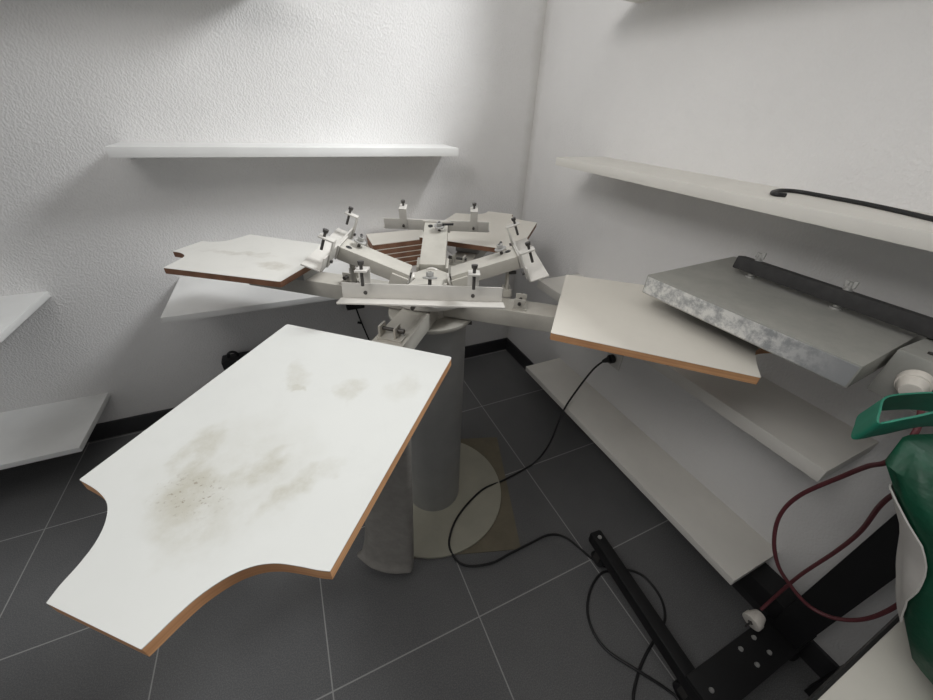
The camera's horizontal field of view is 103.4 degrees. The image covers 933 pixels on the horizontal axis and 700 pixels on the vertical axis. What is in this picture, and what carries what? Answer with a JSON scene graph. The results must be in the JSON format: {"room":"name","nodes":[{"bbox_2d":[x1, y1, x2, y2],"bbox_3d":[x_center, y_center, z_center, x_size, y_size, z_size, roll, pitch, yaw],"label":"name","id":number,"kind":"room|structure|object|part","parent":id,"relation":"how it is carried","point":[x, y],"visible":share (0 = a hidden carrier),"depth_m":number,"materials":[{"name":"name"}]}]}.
{"room":"print shop","nodes":[
{"label":"print shop","id":0,"kind":"room"},
{"bbox_2d":[0,0,546,423],"bbox_3d":[-1.229,-0.873,1.228,3.650,2.750,0.150,-12,36,-21],"label":"wall","id":1,"kind":"structure","parent":0,"point":[85,227],"depth_m":1.43,"materials":[{"name":"paint"}]},
{"bbox_2d":[0,291,50,342],"bbox_3d":[-2.022,-0.010,1.051,1.140,0.022,0.352,-12,36,-21],"label":"wall shelf","id":2,"kind":"object","parent":1,"relation":"attached to","point":[14,309],"visible":1,"depth_m":1.27,"materials":[{"name":"white wood"}]},
{"bbox_2d":[0,393,109,469],"bbox_3d":[-2.047,0.398,1.320,1.130,0.022,0.346,-12,36,-21],"label":"wall shelf","id":3,"kind":"object","parent":1,"relation":"attached to","point":[28,435],"visible":1,"depth_m":1.46,"materials":[{"name":"white wood"}]},
{"bbox_2d":[105,142,458,157],"bbox_3d":[-0.610,-0.774,1.425,1.191,0.031,0.165,-12,36,-21],"label":"wall shelf","id":4,"kind":"object","parent":1,"relation":"attached to","point":[120,149],"visible":1,"depth_m":1.33,"materials":[{"name":"white wood"}]},
{"bbox_2d":[87,338,506,441],"bbox_3d":[-1.318,0.296,1.872,3.500,0.086,0.011,-12,36,-21],"label":"baseboard","id":5,"kind":"structure","parent":1,"relation":"attached to","point":[122,426],"depth_m":1.77,"materials":[{"name":"tile"}]},
{"bbox_2d":[161,251,451,323],"bbox_3d":[-0.576,-0.313,1.619,1.195,0.023,0.375,-12,36,-21],"label":"wall shelf","id":6,"kind":"object","parent":1,"relation":"attached to","point":[191,298],"visible":0.46,"depth_m":1.41,"materials":[{"name":"white wood"}]},
{"bbox_2d":[405,260,416,265],"bbox_3d":[-0.306,-0.444,1.792,0.316,0.024,0.177,-12,36,-21],"label":"board","id":7,"kind":"object","parent":6,"relation":"on","point":[414,262],"visible":0.02,"depth_m":1.75,"materials":[{"name":"laminate"}]},
{"bbox_2d":[396,254,420,261],"bbox_3d":[-0.300,-0.465,1.781,0.316,0.024,0.177,-12,36,-21],"label":"board","id":8,"kind":"object","parent":7,"relation":"on","point":[414,257],"visible":0.02,"depth_m":1.73,"materials":[{"name":"laminate"}]},
{"bbox_2d":[366,244,420,257],"bbox_3d":[-0.308,-0.484,1.764,0.316,0.024,0.177,-12,36,-21],"label":"board","id":9,"kind":"object","parent":8,"relation":"on","point":[413,252],"visible":0.17,"depth_m":1.71,"materials":[{"name":"laminate"}]},
{"bbox_2d":[368,242,421,253],"bbox_3d":[-0.301,-0.506,1.753,0.316,0.024,0.177,-12,36,-21],"label":"board","id":10,"kind":"object","parent":9,"relation":"on","point":[418,246],"visible":0.09,"depth_m":1.68,"materials":[{"name":"laminate"}]},
{"bbox_2d":[366,230,423,249],"bbox_3d":[-0.303,-0.525,1.738,0.316,0.024,0.177,-12,36,-21],"label":"board","id":11,"kind":"object","parent":10,"relation":"on","point":[384,240],"visible":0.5,"depth_m":1.70,"materials":[{"name":"laminate"}]},
{"bbox_2d":[346,304,369,340],"bbox_3d":[-0.544,-0.008,1.985,0.120,0.539,0.163,-12,36,-21],"label":"power cable","id":12,"kind":"object","parent":1,"relation":"attached to","point":[348,306],"visible":0.52,"depth_m":1.90,"materials":[{"name":"black rubber"}]},
{"bbox_2d":[0,349,819,699],"bbox_3d":[-0.546,1.243,0.656,3.650,0.100,3.750,-12,36,-21],"label":"floor","id":13,"kind":"structure","parent":0,"point":[514,627],"depth_m":1.20,"materials":[{"name":"tile"}]},
{"bbox_2d":[221,350,251,370],"bbox_3d":[-1.005,0.140,1.872,0.330,0.370,0.071,-12,36,-21],"label":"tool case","id":14,"kind":"object","parent":13,"relation":"on","point":[229,359],"visible":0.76,"depth_m":1.73,"materials":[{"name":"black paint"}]},
{"bbox_3d":[-1.109,0.018,1.744,0.052,0.033,0.012,-12,36,-21],"label":"handle","id":15,"kind":"part","parent":14,"relation":"part of","materials":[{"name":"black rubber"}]},
{"bbox_2d":[414,437,519,557],"bbox_3d":[-0.067,0.596,1.581,0.494,0.003,0.563,-1,33,-6],"label":"sheet","id":16,"kind":"object","parent":13,"relation":"on","point":[503,535],"visible":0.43,"depth_m":1.48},
{"bbox_2d":[46,199,771,656],"bbox_3d":[-0.104,0.135,1.258,1.375,1.117,1.391,-12,36,-21],"label":"press","id":17,"kind":"object","parent":16,"relation":"on","point":[278,462],"visible":0.98,"depth_m":0.63,"materials":[{"name":"wood"}]},
{"bbox_3d":[-0.415,-0.200,1.143,0.555,0.048,0.078,10,34,11],"label":"board arm","id":18,"kind":"part","parent":17,"relation":"part of"},
{"bbox_3d":[-0.287,-0.297,0.995,0.032,0.023,0.033,-12,36,-21],"label":"adjust knob","id":19,"kind":"part","parent":17,"relation":"part of","materials":[{"name":"metal"}]},
{"bbox_3d":[-0.249,-0.242,1.017,0.189,0.103,0.076,2,33,-2],"label":"print arm","id":20,"kind":"part","parent":17,"relation":"part of"},
{"bbox_2d":[357,439,413,573],"bbox_3d":[-0.253,0.404,1.061,0.217,0.812,0.089,1,33,-3],"label":"cloth","id":21,"kind":"object","parent":17,"relation":"hanging from","point":[388,546],"visible":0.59,"depth_m":1.14,"materials":[{"name":"grey fabric"}]},
{"bbox_3d":[-0.191,0.023,0.820,0.078,0.048,0.555,11,34,12],"label":"board arm","id":22,"kind":"part","parent":17,"relation":"part of"},
{"bbox_3d":[-0.097,-0.146,0.894,0.076,0.092,0.199,1,33,-2],"label":"print arm","id":23,"kind":"part","parent":17,"relation":"part of"},
{"bbox_3d":[-0.102,-0.173,1.062,0.250,0.013,0.250,-12,36,-21],"label":"head plate","id":24,"kind":"part","parent":17,"relation":"part of","materials":[{"name":"white metal"}]},
{"bbox_3d":[-0.082,-0.166,0.826,0.033,0.021,0.032,-12,36,-21],"label":"adjust knob","id":25,"kind":"part","parent":17,"relation":"part of","materials":[{"name":"metal"}]},
{"bbox_3d":[-0.100,-0.322,1.154,0.076,0.100,0.214,2,33,-2],"label":"print arm","id":26,"kind":"part","parent":17,"relation":"part of"},
{"bbox_3d":[-0.086,-0.397,1.166,0.033,0.021,0.032,-12,36,-21],"label":"adjust knob","id":27,"kind":"part","parent":17,"relation":"part of","materials":[{"name":"metal"}]},
{"bbox_3d":[-0.059,-0.398,1.168,0.035,0.008,0.007,-7,35,-14],"label":"lock handle","id":28,"kind":"part","parent":17,"relation":"part of","materials":[{"name":"black rubber"}]},
{"bbox_3d":[-0.139,0.593,1.567,0.572,0.010,0.572,-12,36,-21],"label":"plate","id":29,"kind":"part","parent":17,"relation":"part of","materials":[{"name":"beige metal"}]},
{"bbox_3d":[-0.016,-0.312,1.343,0.078,0.048,0.555,11,34,12],"label":"board arm","id":30,"kind":"part","parent":17,"relation":"part of"},
{"bbox_3d":[0.050,-0.231,1.032,0.187,0.093,0.076,1,33,-3],"label":"print arm","id":31,"kind":"part","parent":17,"relation":"part of"},
{"bbox_3d":[0.094,-0.282,1.014,0.032,0.022,0.033,-12,36,-21],"label":"adjust knob","id":32,"kind":"part","parent":17,"relation":"part of","materials":[{"name":"metal"}]},
{"bbox_3d":[0.210,-0.092,1.025,0.555,0.048,0.078,10,34,10],"label":"board arm","id":33,"kind":"part","parent":17,"relation":"part of"},
{"bbox_2d":[448,354,679,699],"bbox_3d":[0.516,0.501,1.318,0.881,0.500,0.925,27,41,32],"label":"power cable","id":34,"kind":"object","parent":13,"relation":"on","point":[611,358],"visible":0.9,"depth_m":1.32,"materials":[{"name":"black rubber"}]},
{"bbox_2d":[588,252,932,699],"bbox_3d":[0.735,0.388,0.945,0.442,1.113,0.792,-12,36,-21],"label":"dryer","id":35,"kind":"object","parent":13,"relation":"on","point":[842,336],"visible":0.98,"depth_m":0.83,"materials":[{"name":"black paint"}]},
{"bbox_3d":[0.549,0.805,1.138,0.042,0.045,0.507,-9,35,-18],"label":"leg","id":36,"kind":"part","parent":35,"relation":"part of","materials":[{"name":"black paint"}]},
{"bbox_3d":[0.697,-0.204,0.887,0.021,0.058,0.022,-12,36,-21],"label":"threaded rod","id":37,"kind":"part","parent":35,"relation":"part of","materials":[{"name":"metal"}]},
{"bbox_3d":[0.691,-0.100,0.823,0.358,0.046,0.415,-15,37,-24],"label":"heating panel","id":38,"kind":"part","parent":35,"relation":"part of","materials":[{"name":"grey metal"}]},
{"bbox_3d":[0.968,0.421,0.817,0.082,0.951,0.072,-12,36,-21],"label":"post","id":39,"kind":"part","parent":35,"relation":"part of","materials":[{"name":"black metal"}]},
{"bbox_2d":[742,369,932,631],"bbox_3d":[0.784,0.450,0.797,0.216,0.908,0.173,5,33,4],"label":"power cable","id":40,"kind":"object","parent":35,"relation":"hanging from","point":[907,381],"visible":0.83,"depth_m":0.79,"materials":[{"name":"rubber"}]},
{"bbox_3d":[0.784,0.444,0.793,0.216,0.825,0.173,5,33,4],"label":"cord","id":41,"kind":"part","parent":40,"relation":"part of","materials":[{"name":"red rubber"}]},
{"bbox_3d":[0.771,-0.112,0.753,0.021,0.058,0.022,-12,36,-21],"label":"threaded rod","id":42,"kind":"part","parent":35,"relation":"part of","materials":[{"name":"metal"}]},
{"bbox_2d":[804,613,932,699],"bbox_3d":[0.844,0.883,0.531,0.712,0.750,0.690,-12,36,-21],"label":"work table","id":43,"kind":"object","parent":13,"relation":"on","point":[883,668],"visible":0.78,"depth_m":0.50,"materials":[{"name":"white paint"}]},
{"bbox_3d":[1.017,0.691,0.860,0.040,0.724,0.040,-12,36,-21],"label":"leg","id":44,"kind":"part","parent":43,"relation":"part of","materials":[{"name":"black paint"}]},
{"bbox_2d":[851,392,932,683],"bbox_3d":[0.670,0.278,0.445,0.281,0.340,0.407,-12,36,-21],"label":"shopping bag","id":45,"kind":"object","parent":43,"relation":"on","point":[909,464],"visible":1,"depth_m":0.45,"materials":[{"name":"green plastic"}]},
{"bbox_3d":[0.621,0.094,0.496,0.249,0.093,0.082,1,33,-2],"label":"strap handle","id":46,"kind":"part","parent":45,"relation":"part of","materials":[{"name":"green plastic"}]},
{"bbox_2d":[507,0,932,665],"bbox_3d":[1.136,-0.250,0.455,0.150,2.750,3.600,-12,36,-21],"label":"wall","id":47,"kind":"structure","parent":0,"point":[829,97],"depth_m":1.06,"materials":[{"name":"paint"}]},
{"bbox_2d":[607,352,623,370],"bbox_3d":[0.647,0.037,1.613,0.010,0.080,0.080,-12,36,-21],"label":"wall socket","id":48,"kind":"object","parent":47,"relation":"attached to","point":[619,358],"visible":0.51,"depth_m":1.60,"materials":[{"name":"white plastic"}]},
{"bbox_2d":[623,0,650,2],"bbox_3d":[0.708,-0.836,0.744,0.190,0.023,1.120,-12,36,-21],"label":"wall shelf","id":49,"kind":"object","parent":47,"relation":"attached to","point":[634,1],"visible":1,"depth_m":1.18,"materials":[{"name":"white"}]},
{"bbox_2d":[525,358,778,584],"bbox_3d":[0.637,0.366,1.534,0.213,0.027,1.130,-12,36,-21],"label":"wall shelf","id":50,"kind":"object","parent":47,"relation":"attached to","point":[725,540],"visible":0.89,"depth_m":1.35,"materials":[{"name":"white wood"}]},
{"bbox_2d":[506,338,839,677],"bbox_3d":[1.011,0.880,1.153,0.011,0.086,3.589,-12,36,-21],"label":"baseboard","id":51,"kind":"structure","parent":47,"relation":"attached to","point":[816,658],"depth_m":1.11,"materials":[{"name":"tile"}]},
{"bbox_2d":[537,274,877,481],"bbox_3d":[0.651,-0.032,1.269,0.225,0.036,1.120,-12,36,-21],"label":"wall shelf","id":52,"kind":"object","parent":47,"relation":"attached to","point":[819,444],"visible":0.7,"depth_m":0.94,"materials":[{"name":"white wood"}]},
{"bbox_2d":[555,157,932,251],"bbox_3d":[0.671,-0.441,1.000,0.225,0.027,1.130,-12,36,-21],"label":"wall shelf","id":53,"kind":"object","parent":47,"relation":"attached to","point":[866,221],"visible":1,"depth_m":0.82,"materials":[{"name":"white wood"}]},
{"bbox_2d":[770,188,932,221],"bbox_3d":[0.817,-0.279,0.731,0.119,0.009,0.398,-12,36,-21],"label":"cable","id":54,"kind":"object","parent":53,"relation":"on","point":[776,192],"visible":1,"depth_m":0.79,"materials":[{"name":"black rubber"}]}
]}

